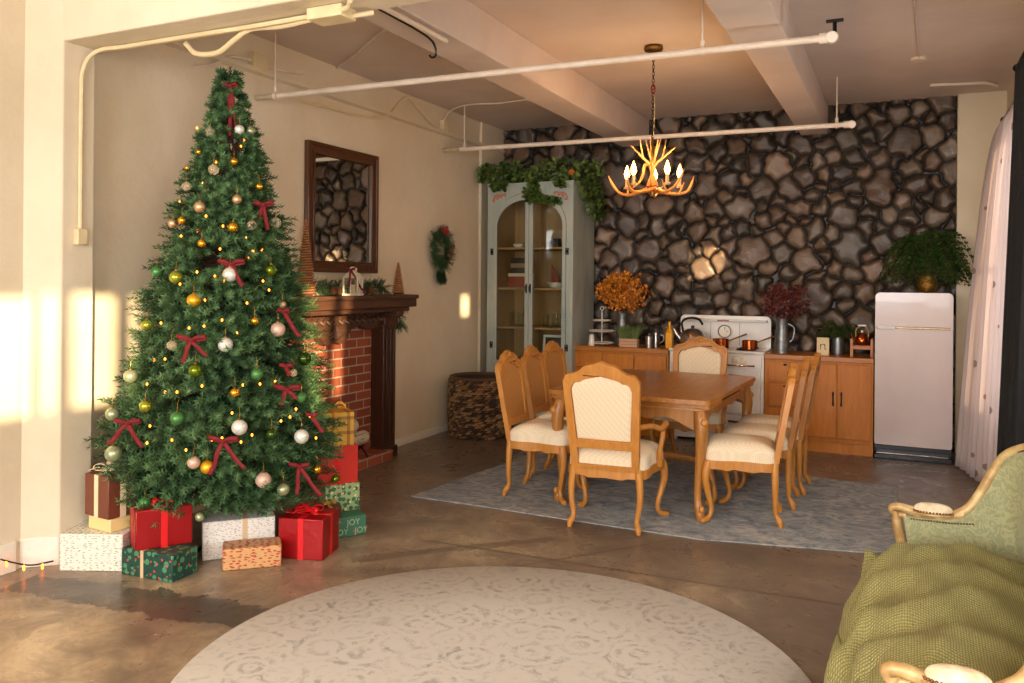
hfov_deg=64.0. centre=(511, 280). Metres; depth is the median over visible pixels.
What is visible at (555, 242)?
wooden box
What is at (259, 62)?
conduit
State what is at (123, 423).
bow
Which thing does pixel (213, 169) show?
bauble
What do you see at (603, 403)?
armchair
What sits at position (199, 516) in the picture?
bauble
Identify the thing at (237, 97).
string lights
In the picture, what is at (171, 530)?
gift box
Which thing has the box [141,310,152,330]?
bauble
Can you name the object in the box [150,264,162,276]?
bauble
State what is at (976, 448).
sheer curtain
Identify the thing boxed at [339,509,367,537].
gift box
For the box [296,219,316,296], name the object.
cone tree
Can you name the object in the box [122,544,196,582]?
gift box
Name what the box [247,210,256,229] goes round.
bauble
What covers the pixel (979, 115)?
wall
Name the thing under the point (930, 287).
brass pot
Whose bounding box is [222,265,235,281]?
bauble
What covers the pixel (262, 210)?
bow
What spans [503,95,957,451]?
wall
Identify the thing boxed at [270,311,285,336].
bauble
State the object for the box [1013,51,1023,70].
curtain rod
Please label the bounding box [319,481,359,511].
gift box
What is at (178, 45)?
trim
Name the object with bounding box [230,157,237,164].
bauble
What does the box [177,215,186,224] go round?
bauble
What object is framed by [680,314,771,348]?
backsplash
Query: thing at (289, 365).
bow
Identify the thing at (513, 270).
book
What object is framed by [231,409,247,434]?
bauble
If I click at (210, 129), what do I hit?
bauble
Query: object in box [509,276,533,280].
book
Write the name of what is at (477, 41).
ceiling beam
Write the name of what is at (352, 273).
lantern
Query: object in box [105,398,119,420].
bauble
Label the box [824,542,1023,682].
throw blanket
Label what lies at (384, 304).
mantel shelf
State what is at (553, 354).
dining chair
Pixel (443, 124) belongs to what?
conduit
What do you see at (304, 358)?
bauble
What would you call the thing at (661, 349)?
countertop
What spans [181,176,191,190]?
bauble
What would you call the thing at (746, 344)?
copper saucepan
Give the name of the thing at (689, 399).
dining table
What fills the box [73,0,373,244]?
conduit
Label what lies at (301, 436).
bauble
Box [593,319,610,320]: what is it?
tray
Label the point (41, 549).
baseboard
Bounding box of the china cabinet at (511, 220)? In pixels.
[486,180,593,426]
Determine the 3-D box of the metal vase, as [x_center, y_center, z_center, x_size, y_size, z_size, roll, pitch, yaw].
[1.156,0.507,8.611,0.138,0.340,0.138,1,0,25]
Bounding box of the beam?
[704,0,827,134]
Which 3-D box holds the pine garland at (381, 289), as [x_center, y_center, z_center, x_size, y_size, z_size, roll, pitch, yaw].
[-1.426,0.064,6.561,0.255,0.237,1.546,1,0,25]
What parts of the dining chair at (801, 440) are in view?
leg, seat, leg, leg, frame, cane panel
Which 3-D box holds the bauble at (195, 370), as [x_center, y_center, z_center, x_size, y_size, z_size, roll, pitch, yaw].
[-1.635,0.433,4.237,0.070,0.131,0.070,1,0,25]
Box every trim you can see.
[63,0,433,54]
[163,41,504,153]
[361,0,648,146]
[477,122,503,371]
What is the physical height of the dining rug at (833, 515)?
0.007 m
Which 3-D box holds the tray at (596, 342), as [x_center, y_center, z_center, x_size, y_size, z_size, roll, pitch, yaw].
[0.945,0.652,8.621,0.264,0.016,0.264,1,0,14]
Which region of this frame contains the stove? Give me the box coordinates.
[668,314,772,438]
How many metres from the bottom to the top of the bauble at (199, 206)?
0.124 m
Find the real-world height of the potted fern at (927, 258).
0.547 m
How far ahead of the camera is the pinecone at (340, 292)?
6.36 m
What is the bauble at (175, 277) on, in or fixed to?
hanging from the tree at (205, 413)
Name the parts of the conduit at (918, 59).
plate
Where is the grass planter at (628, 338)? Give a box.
[615,323,645,347]
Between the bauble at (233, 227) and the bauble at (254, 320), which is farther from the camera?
the bauble at (233, 227)
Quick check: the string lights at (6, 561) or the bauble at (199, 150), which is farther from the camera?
the bauble at (199, 150)
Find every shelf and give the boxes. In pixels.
[291,294,418,316]
[497,287,561,289]
[497,324,560,330]
[498,247,561,251]
[682,318,767,322]
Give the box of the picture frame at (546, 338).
[542,335,560,351]
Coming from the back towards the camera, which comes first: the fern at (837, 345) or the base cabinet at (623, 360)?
the base cabinet at (623, 360)
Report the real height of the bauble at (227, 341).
0.138 m
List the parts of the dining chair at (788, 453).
leg, leg, seat, seat rail, leg, leg, frame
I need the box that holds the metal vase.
[615,313,627,345]
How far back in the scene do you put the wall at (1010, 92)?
7.14 m
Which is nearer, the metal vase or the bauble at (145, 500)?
the bauble at (145, 500)
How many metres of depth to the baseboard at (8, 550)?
4.27 m
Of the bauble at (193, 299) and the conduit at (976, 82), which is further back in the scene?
the conduit at (976, 82)
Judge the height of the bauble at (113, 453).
0.149 m
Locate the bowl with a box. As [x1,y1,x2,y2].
[547,282,561,287]
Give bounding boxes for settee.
[879,443,1023,682]
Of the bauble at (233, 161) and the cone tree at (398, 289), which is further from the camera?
the cone tree at (398, 289)
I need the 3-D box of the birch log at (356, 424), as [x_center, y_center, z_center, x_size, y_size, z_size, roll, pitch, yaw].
[-1.380,1.194,6.577,0.112,0.110,0.404,1,0,20]
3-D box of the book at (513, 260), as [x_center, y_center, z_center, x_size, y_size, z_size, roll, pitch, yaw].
[0.114,-0.221,9.018,0.210,0.060,0.150,1,0,30]
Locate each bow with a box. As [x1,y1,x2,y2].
[106,418,143,447]
[176,334,207,363]
[207,435,245,474]
[217,259,244,286]
[222,82,237,135]
[253,200,273,229]
[273,384,300,405]
[277,308,300,336]
[279,363,293,375]
[288,462,322,495]
[305,412,324,432]
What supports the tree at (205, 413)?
on the floor
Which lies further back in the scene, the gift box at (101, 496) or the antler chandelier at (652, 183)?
the antler chandelier at (652, 183)
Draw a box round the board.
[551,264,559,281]
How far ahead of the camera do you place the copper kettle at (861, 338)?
7.48 m
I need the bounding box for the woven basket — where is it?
[447,372,512,439]
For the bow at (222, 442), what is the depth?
4.13 m
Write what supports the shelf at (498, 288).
attached to the china cabinet at (511, 220)
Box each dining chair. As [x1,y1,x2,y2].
[495,350,588,504]
[521,345,588,485]
[542,340,568,464]
[700,362,796,528]
[718,357,810,509]
[735,352,820,494]
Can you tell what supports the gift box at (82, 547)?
on the floor
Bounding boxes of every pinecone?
[330,287,338,294]
[337,287,342,294]
[367,287,373,293]
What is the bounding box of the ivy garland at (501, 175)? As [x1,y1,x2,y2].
[476,155,607,220]
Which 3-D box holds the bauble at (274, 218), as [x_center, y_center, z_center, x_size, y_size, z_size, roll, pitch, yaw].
[-1.359,-0.362,4.712,0.067,0.127,0.067,1,0,25]
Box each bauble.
[104,442,121,461]
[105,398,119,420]
[123,358,137,382]
[138,494,150,507]
[139,389,151,412]
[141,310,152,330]
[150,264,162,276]
[166,340,176,349]
[167,213,177,227]
[169,262,182,283]
[170,403,183,424]
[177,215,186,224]
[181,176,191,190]
[184,159,190,170]
[187,282,200,306]
[187,446,200,468]
[188,359,202,376]
[193,191,205,212]
[195,148,202,154]
[195,511,204,521]
[197,238,205,247]
[200,451,212,473]
[205,125,215,136]
[208,162,218,174]
[218,333,232,351]
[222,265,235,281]
[227,220,238,232]
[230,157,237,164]
[230,386,239,397]
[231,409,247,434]
[232,184,241,203]
[234,115,244,133]
[245,119,255,134]
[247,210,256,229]
[251,308,258,324]
[251,358,262,379]
[255,175,262,189]
[255,460,270,487]
[265,263,276,275]
[266,417,277,439]
[270,215,281,228]
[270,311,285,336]
[277,476,289,495]
[279,291,285,307]
[290,360,296,376]
[294,417,308,443]
[296,383,306,402]
[297,344,310,364]
[313,463,321,473]
[331,469,339,482]
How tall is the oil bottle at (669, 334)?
0.272 m
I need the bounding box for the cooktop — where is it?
[668,346,772,354]
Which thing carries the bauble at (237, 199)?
hanging from the tree at (205, 413)
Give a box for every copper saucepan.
[712,333,746,347]
[742,335,774,348]
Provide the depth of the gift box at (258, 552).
4.39 m
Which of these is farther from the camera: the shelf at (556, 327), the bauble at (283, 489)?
the shelf at (556, 327)
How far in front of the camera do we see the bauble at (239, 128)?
4.67 m
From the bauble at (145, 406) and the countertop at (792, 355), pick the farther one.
the countertop at (792, 355)
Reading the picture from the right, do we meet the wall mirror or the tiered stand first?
the tiered stand
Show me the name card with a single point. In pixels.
(822, 343)
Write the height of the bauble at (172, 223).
0.113 m
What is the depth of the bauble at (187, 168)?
4.70 m
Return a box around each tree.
[84,66,348,551]
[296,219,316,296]
[392,262,404,294]
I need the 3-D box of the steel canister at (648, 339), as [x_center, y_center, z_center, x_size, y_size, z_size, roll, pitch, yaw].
[1.387,0.607,8.302,0.075,0.145,0.075,1,0,25]
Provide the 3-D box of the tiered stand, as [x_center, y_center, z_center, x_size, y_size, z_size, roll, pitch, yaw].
[0.946,0.472,8.621,0.284,0.406,0.284,1,0,14]
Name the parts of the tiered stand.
post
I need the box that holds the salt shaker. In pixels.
[589,334,594,345]
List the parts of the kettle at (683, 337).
spout, handle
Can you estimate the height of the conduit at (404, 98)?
0.360 m
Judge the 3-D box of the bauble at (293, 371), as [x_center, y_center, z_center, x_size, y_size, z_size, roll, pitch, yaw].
[-1.194,0.474,4.476,0.042,0.099,0.042,1,0,25]
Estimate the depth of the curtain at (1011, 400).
4.35 m
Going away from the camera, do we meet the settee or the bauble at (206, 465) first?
the settee
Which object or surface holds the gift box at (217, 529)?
on the floor
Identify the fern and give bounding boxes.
[809,320,867,354]
[876,230,973,291]
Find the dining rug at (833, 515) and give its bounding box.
[411,452,897,552]
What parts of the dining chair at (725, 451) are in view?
leg, leg, seat rail, seat, leg, leg, frame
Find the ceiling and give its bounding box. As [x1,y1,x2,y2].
[250,0,1023,130]
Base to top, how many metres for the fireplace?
1.420 m
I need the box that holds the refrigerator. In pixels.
[874,292,953,463]
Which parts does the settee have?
arm post, arm post, arm rail, arm rail, pad moulding, nail trim, arm panel, crest rail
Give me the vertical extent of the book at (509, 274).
0.035 m
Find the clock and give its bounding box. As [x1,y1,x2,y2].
[717,324,732,338]
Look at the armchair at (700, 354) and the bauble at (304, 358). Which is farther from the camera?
the armchair at (700, 354)
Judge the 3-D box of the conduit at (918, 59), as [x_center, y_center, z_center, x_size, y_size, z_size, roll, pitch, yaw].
[2.910,-1.710,5.839,0.121,0.030,1.806,1,0,25]
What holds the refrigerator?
on the floor
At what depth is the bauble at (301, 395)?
4.45 m
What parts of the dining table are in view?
leg, frame, leg, leg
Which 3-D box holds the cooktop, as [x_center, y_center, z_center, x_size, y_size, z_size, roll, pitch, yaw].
[2.079,0.682,8.156,0.917,0.028,0.572,1,0,25]
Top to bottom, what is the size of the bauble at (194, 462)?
0.124 m
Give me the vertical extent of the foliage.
0.548 m
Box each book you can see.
[508,273,534,276]
[508,281,534,287]
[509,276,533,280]
[511,258,524,262]
[511,263,524,267]
[511,268,524,272]
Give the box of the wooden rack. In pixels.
[850,338,873,357]
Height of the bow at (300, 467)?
0.178 m
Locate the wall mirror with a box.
[304,140,378,272]
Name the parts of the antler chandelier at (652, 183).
bulb, bulb, stem, chain, bulb, bulb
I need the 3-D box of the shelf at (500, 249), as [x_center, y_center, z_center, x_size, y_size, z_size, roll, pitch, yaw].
[0.330,-0.344,8.970,0.928,0.022,0.578,1,0,25]
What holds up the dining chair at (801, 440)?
on the dining rug at (833, 515)
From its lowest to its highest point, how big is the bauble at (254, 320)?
0.101 m
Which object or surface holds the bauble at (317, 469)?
hanging from the tree at (205, 413)
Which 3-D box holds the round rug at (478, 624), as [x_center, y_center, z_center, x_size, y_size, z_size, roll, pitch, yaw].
[-0.072,1.542,3.186,2.462,0.015,2.462,1,0,25]
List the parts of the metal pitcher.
handle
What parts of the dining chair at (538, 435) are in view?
leg, frame, cane panel, leg, seat, seat rail, leg, leg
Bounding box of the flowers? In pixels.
[758,282,812,320]
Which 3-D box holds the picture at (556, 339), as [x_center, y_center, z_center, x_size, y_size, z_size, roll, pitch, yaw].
[0.459,0.753,8.785,0.230,0.288,0.039,1,0,25]
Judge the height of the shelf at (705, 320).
0.025 m
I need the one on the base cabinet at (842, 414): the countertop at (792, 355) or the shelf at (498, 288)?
the countertop at (792, 355)
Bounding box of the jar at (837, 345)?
[831,337,844,354]
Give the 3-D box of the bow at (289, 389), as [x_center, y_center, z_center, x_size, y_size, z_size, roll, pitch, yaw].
[-1.205,0.611,4.389,0.158,0.117,0.036,1,0,9]
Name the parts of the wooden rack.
leg, rail, leg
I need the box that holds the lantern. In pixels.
[342,262,365,295]
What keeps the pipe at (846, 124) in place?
hanging from the ceiling
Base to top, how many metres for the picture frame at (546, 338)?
0.340 m
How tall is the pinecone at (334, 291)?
0.066 m
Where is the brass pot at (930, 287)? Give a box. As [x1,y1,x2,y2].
[916,275,937,291]
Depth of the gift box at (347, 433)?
5.02 m
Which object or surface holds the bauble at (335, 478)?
hanging from the tree at (205, 413)
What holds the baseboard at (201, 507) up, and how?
attached to the wall at (149, 105)
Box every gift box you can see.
[60,521,130,570]
[85,461,136,519]
[89,514,129,532]
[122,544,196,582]
[130,495,191,550]
[202,508,274,560]
[222,537,281,570]
[279,503,338,560]
[310,442,357,486]
[312,401,353,446]
[317,499,341,518]
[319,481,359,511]
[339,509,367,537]
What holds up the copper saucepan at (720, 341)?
on the stove
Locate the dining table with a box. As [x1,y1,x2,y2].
[549,369,754,521]
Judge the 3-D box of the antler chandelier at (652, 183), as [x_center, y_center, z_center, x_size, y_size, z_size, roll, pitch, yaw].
[1.076,-1.186,6.089,0.611,1.110,0.643,1,0,-14]
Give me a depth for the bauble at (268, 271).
4.54 m
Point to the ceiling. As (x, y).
(961, 40)
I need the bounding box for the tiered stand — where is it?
[589,306,614,344]
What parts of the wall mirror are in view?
glass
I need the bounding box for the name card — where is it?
[817,337,828,355]
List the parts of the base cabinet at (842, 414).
drawer, drawer, drawer, door, door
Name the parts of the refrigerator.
trim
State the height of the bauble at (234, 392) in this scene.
0.108 m
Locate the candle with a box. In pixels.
[351,284,355,293]
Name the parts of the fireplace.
log grate, moulding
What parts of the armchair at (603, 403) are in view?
leg, leg, frame, seat rail, seat, leg, arm, leg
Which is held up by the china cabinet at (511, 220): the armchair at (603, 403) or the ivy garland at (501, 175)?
the ivy garland at (501, 175)
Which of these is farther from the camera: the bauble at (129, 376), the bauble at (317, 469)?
the bauble at (317, 469)
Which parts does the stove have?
kick panel, control panel, drawer, knob, oven door, knob, burner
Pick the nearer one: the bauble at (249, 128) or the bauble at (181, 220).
the bauble at (181, 220)
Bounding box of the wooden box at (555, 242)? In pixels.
[547,238,561,246]
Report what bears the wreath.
attached to the wall at (149, 105)
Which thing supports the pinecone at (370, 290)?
on the fireplace
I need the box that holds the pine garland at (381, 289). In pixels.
[292,275,392,295]
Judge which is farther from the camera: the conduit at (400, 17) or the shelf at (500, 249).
the shelf at (500, 249)
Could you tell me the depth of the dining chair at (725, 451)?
5.24 m
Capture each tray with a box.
[589,329,614,331]
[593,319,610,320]
[595,341,613,343]
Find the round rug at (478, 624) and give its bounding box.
[171,566,811,682]
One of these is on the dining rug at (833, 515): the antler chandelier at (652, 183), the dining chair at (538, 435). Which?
the dining chair at (538, 435)
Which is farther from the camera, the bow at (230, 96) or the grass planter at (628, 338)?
the grass planter at (628, 338)
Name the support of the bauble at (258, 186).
hanging from the tree at (205, 413)
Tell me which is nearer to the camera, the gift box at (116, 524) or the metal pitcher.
the gift box at (116, 524)
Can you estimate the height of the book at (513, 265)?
0.050 m
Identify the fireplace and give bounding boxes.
[253,294,418,489]
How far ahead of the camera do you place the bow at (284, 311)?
4.51 m
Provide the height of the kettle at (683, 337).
0.296 m
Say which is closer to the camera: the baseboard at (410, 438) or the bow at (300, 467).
the bow at (300, 467)
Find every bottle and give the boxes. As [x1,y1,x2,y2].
[665,321,673,348]
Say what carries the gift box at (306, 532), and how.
on the floor
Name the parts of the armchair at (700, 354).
leg, leg, seat, seat rail, frame, leg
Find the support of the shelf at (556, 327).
attached to the china cabinet at (511, 220)
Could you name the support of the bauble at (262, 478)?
hanging from the tree at (205, 413)
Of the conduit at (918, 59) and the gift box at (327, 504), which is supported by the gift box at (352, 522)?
the gift box at (327, 504)
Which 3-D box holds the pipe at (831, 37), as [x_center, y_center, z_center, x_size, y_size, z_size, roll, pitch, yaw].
[-0.023,-1.529,5.179,3.927,0.487,0.091,0,0,22]
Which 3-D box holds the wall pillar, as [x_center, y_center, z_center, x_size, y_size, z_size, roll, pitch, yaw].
[-2.517,-0.122,4.487,0.230,3.300,0.360,1,0,25]
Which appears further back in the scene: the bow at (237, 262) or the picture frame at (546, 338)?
the picture frame at (546, 338)
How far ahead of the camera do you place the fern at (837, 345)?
7.67 m
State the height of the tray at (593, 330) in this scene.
0.016 m
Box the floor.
[0,426,980,682]
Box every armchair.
[563,361,668,535]
[649,336,727,472]
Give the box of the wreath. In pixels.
[428,224,457,284]
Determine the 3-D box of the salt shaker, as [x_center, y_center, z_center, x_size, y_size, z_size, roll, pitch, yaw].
[0.829,0.614,8.533,0.064,0.120,0.063,1,0,25]
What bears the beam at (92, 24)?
attached to the wall at (149, 105)
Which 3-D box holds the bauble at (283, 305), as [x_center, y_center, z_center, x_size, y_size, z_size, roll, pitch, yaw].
[-1.275,0.105,4.558,0.041,0.098,0.041,1,0,25]
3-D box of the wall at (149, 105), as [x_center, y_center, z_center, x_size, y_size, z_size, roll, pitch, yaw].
[-2.901,-0.126,3.945,0.200,3.300,13.250,1,0,25]
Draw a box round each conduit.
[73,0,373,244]
[183,20,311,56]
[191,29,386,73]
[299,97,437,127]
[378,8,447,58]
[440,99,526,130]
[910,1,927,69]
[930,81,998,87]
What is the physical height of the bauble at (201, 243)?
0.105 m
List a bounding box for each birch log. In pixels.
[354,419,358,431]
[354,430,368,445]
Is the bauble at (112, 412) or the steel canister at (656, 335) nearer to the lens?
the bauble at (112, 412)
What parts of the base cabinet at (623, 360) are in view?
drawer, drawer, door, drawer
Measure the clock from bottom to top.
0.156 m
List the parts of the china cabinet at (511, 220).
door, panel, door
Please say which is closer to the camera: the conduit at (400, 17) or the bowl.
the conduit at (400, 17)
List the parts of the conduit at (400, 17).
rod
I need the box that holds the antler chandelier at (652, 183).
[608,44,693,197]
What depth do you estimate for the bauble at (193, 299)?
4.32 m
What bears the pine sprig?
hanging from the fireplace
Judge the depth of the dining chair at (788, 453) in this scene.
5.70 m
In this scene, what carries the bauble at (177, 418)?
hanging from the tree at (205, 413)
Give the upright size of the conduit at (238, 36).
0.105 m
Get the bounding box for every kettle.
[673,317,704,343]
[850,325,868,344]
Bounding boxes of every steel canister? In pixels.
[645,334,652,347]
[648,330,664,346]
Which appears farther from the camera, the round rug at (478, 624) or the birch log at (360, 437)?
the birch log at (360, 437)
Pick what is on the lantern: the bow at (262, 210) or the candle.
the candle
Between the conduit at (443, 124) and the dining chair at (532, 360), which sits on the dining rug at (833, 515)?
the dining chair at (532, 360)
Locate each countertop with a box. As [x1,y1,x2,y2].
[575,343,669,353]
[764,350,874,363]
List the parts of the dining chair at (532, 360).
leg, frame, cane panel, leg, seat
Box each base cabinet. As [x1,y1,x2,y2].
[575,350,669,437]
[764,359,874,456]
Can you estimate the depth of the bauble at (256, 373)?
4.31 m
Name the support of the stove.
on the floor
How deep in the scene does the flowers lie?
7.81 m
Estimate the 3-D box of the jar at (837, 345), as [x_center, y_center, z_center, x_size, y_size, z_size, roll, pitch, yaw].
[3.071,0.612,7.726,0.120,0.160,0.120,1,0,25]
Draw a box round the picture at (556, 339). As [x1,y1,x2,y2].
[545,337,560,346]
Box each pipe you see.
[254,0,843,100]
[442,77,855,151]
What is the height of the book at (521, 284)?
0.070 m
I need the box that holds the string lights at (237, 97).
[126,97,316,463]
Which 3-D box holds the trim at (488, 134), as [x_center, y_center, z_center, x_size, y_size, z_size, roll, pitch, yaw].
[-0.242,-0.102,9.291,0.035,3.300,0.550,1,0,25]
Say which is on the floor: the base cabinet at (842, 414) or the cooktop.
the base cabinet at (842, 414)
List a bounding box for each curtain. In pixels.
[955,103,1013,481]
[997,57,1023,455]
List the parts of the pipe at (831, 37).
valve handle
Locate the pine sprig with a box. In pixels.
[396,311,407,333]
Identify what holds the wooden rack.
on the countertop at (792, 355)
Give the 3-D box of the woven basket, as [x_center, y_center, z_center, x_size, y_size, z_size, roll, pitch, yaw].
[-0.316,1.248,8.242,0.663,0.599,0.666,1,0,33]
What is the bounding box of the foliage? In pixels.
[595,270,650,313]
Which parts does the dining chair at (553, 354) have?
frame, cane panel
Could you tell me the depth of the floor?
4.34 m
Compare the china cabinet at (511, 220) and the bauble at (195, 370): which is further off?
the china cabinet at (511, 220)
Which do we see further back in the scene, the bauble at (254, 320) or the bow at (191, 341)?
the bauble at (254, 320)
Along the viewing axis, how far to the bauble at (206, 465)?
4.14 m
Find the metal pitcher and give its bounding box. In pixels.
[774,318,794,352]
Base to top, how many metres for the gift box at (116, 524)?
0.070 m
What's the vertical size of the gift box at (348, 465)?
0.237 m
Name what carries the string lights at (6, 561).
on the floor
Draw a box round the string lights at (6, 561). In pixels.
[0,559,53,570]
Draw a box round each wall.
[0,0,504,568]
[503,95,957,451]
[954,90,1006,452]
[1007,77,1014,110]
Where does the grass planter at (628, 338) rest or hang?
on the countertop at (661, 349)
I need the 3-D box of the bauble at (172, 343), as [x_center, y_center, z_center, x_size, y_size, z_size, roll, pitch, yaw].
[-1.780,0.309,4.288,0.051,0.109,0.051,1,0,25]
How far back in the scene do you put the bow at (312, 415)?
4.45 m
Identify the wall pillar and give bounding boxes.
[21,0,94,538]
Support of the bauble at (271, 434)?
hanging from the tree at (205, 413)
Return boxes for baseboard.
[0,541,15,575]
[20,536,59,567]
[192,501,209,512]
[395,423,447,446]

